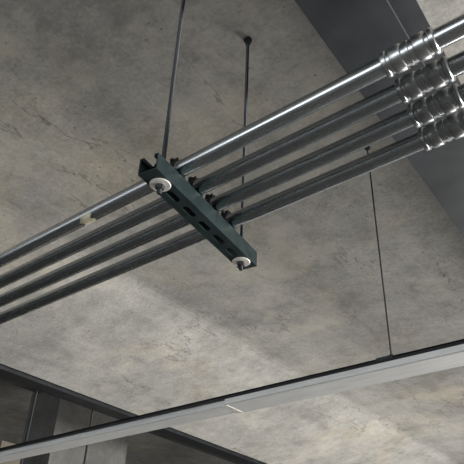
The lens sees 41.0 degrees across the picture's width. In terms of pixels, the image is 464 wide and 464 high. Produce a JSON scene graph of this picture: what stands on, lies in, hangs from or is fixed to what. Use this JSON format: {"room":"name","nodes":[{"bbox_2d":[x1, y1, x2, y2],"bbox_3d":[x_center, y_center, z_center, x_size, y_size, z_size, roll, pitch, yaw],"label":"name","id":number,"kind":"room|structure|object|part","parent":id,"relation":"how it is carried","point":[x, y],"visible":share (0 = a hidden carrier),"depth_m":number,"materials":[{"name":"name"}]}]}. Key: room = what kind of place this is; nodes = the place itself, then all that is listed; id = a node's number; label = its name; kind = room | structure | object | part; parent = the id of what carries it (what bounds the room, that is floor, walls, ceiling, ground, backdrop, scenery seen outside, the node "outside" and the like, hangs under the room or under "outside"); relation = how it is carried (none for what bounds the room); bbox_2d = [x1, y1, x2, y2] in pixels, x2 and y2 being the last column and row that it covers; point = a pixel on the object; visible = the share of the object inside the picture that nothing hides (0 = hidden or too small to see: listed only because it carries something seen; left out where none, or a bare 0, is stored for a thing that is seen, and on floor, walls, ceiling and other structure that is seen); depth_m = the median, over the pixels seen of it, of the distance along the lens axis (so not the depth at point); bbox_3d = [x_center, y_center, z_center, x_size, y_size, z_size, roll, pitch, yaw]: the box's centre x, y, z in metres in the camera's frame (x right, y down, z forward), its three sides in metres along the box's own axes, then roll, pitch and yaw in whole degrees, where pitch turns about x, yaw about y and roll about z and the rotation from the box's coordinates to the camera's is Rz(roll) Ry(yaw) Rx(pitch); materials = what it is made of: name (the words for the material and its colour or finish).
{"room":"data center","nodes":[
{"label":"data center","id":0,"kind":"room"},
{"bbox_2d":[0,377,240,463],"bbox_3d":[-1.197,1.619,6.238,0.300,0.399,20.000,-22,-41,32],"label":"wall","id":1,"kind":"structure","parent":0,"point":[1,378],"depth_m":6.81,"materials":[{"name":"concrete"}]},
{"bbox_2d":[0,0,463,463],"bbox_3d":[1.747,0.534,4.179,16.000,1.300,20.000,-22,-41,32],"label":"ceiling","id":2,"kind":"structure","parent":0,"point":[85,84],"depth_m":2.93,"materials":[{"name":"concrete"}]},
{"bbox_2d":[20,390,93,463],"bbox_3d":[-0.107,1.995,4.921,0.060,1.340,20.000,-22,-41,32],"label":"pipe","id":3,"kind":"object","parent":2,"relation":"hanging from","point":[36,391],"visible":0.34,"depth_m":3.83,"materials":[{"name":"metal"}]},
{"bbox_3d":[-1.224,1.143,3.774,0.016,1.285,0.016,-22,-41,32],"label":"hanger rod","id":4,"kind":"part","parent":3,"relation":"part of","materials":[{"name":"metal"}]},
{"bbox_3d":[-0.942,1.353,4.068,0.016,1.285,0.016,-22,-41,32],"label":"hanger rod","id":5,"kind":"part","parent":3,"relation":"part of","materials":[{"name":"metal"}]},
{"bbox_2d":[0,363,266,463],"bbox_3d":[-0.009,1.668,5.061,0.118,0.315,20.000,-22,-41,32],"label":"bar","id":6,"kind":"object","parent":2,"relation":"attached to","point":[6,372],"visible":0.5,"depth_m":4.07,"materials":[{"name":"black metal"}]},
{"bbox_2d":[138,0,256,270],"bbox_3d":[-0.049,-0.340,1.566,0.045,0.832,0.409,-16,-38,25],"label":"hanger","id":7,"kind":"object","parent":2,"relation":"hanging from","point":[163,178],"visible":0.83,"depth_m":1.35,"materials":[{"name":"metal"}]},
{"bbox_2d":[149,178,170,191],"bbox_3d":[-0.142,-0.093,1.232,0.043,0.004,0.043,23,-39,-27],"label":"washer","id":8,"kind":"object","parent":7,"relation":"in","point":[163,184],"depth_m":1.22,"materials":[{"name":"metal"}]},
{"bbox_3d":[-0.129,-0.420,1.452,0.010,0.832,0.010,-22,-41,32],"label":"threaded rod","id":9,"kind":"part","parent":7,"relation":"part of","materials":[{"name":"metal"}]},
{"bbox_2d":[0,14,463,267],"bbox_3d":[-0.563,0.057,1.592,7.800,0.047,0.047,-22,-41,32],"label":"conduit","id":10,"kind":"object","parent":7,"relation":"attached to","point":[422,46],"visible":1,"depth_m":1.14,"materials":[{"name":"metal"}]},
{"bbox_2d":[0,50,463,288],"bbox_3d":[-0.521,0.089,1.636,7.800,0.047,0.047,-22,-41,32],"label":"conduit","id":11,"kind":"object","parent":7,"relation":"attached to","point":[436,74],"visible":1,"depth_m":1.21,"materials":[{"name":"metal"}]},
{"bbox_2d":[0,83,463,306],"bbox_3d":[-0.478,0.120,1.680,7.800,0.047,0.047,-22,-41,32],"label":"conduit","id":12,"kind":"object","parent":7,"relation":"attached to","point":[447,100],"visible":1,"depth_m":1.27,"materials":[{"name":"metal"}]},
{"bbox_2d":[0,109,463,324],"bbox_3d":[-0.435,0.152,1.725,7.800,0.047,0.047,-22,-41,32],"label":"conduit","id":13,"kind":"object","parent":7,"relation":"attached to","point":[435,134],"visible":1,"depth_m":1.35,"materials":[{"name":"metal"}]},
{"bbox_2d":[232,257,249,266],"bbox_3d":[0.022,0.071,1.466,0.043,0.004,0.043,23,-39,-27],"label":"washer","id":14,"kind":"object","parent":7,"relation":"in","point":[237,261],"depth_m":1.46,"materials":[{"name":"metal"}]},
{"bbox_3d":[0.035,-0.256,1.685,0.010,0.832,0.010,-22,-41,32],"label":"threaded rod","id":15,"kind":"part","parent":7,"relation":"part of","materials":[{"name":"metal"}]},
{"bbox_2d":[0,146,463,462],"bbox_3d":[-0.133,0.298,2.467,9.000,0.889,0.103,-22,-41,32],"label":"linear light fixture","id":16,"kind":"object","parent":2,"relation":"hanging from","point":[449,355],"visible":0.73,"depth_m":2.02,"materials":[{"name":"metal"}]},
{"bbox_3d":[0.002,0.606,2.120,0.022,0.001,0.090,-22,-41,32],"label":"joint plate","id":17,"kind":"part","parent":16,"relation":"part of","materials":[{"name":"metal"}]},
{"bbox_3d":[0.485,0.037,2.061,0.005,0.866,0.005,-22,-41,32],"label":"suspension rod","id":18,"kind":"part","parent":16,"relation":"part of","materials":[{"name":"metal"}]},
{"bbox_2d":[295,0,463,236],"bbox_3d":[1.522,0.371,2.947,0.170,0.340,12.000,-20,-40,30],"label":"steel beam","id":19,"kind":"structure","parent":2,"relation":"attached to","point":[355,32],"depth_m":1.55,"materials":[{"name":"metal"}]},
{"bbox_3d":[1.622,3.560,2.141,16.000,0.200,20.000,-22,-41,32],"label":"floor","id":20,"kind":"structure","parent":0,"visible":0},
{"bbox_2d":[0,440,20,463],"bbox_3d":[-1.822,2.892,4.137,0.110,2.900,0.260,-22,-41,32],"label":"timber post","id":21,"kind":"object","parent":20,"relation":"on","point":[2,443],"visible":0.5,"depth_m":4.87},
{"bbox_2d":[22,392,127,463],"bbox_3d":[-1.477,2.929,5.066,0.450,3.899,0.850,-22,-41,32],"label":"concrete column","id":22,"kind":"structure","parent":20,"relation":"on","point":[52,415],"depth_m":5.53,"materials":[{"name":"grey concrete"}]}
]}

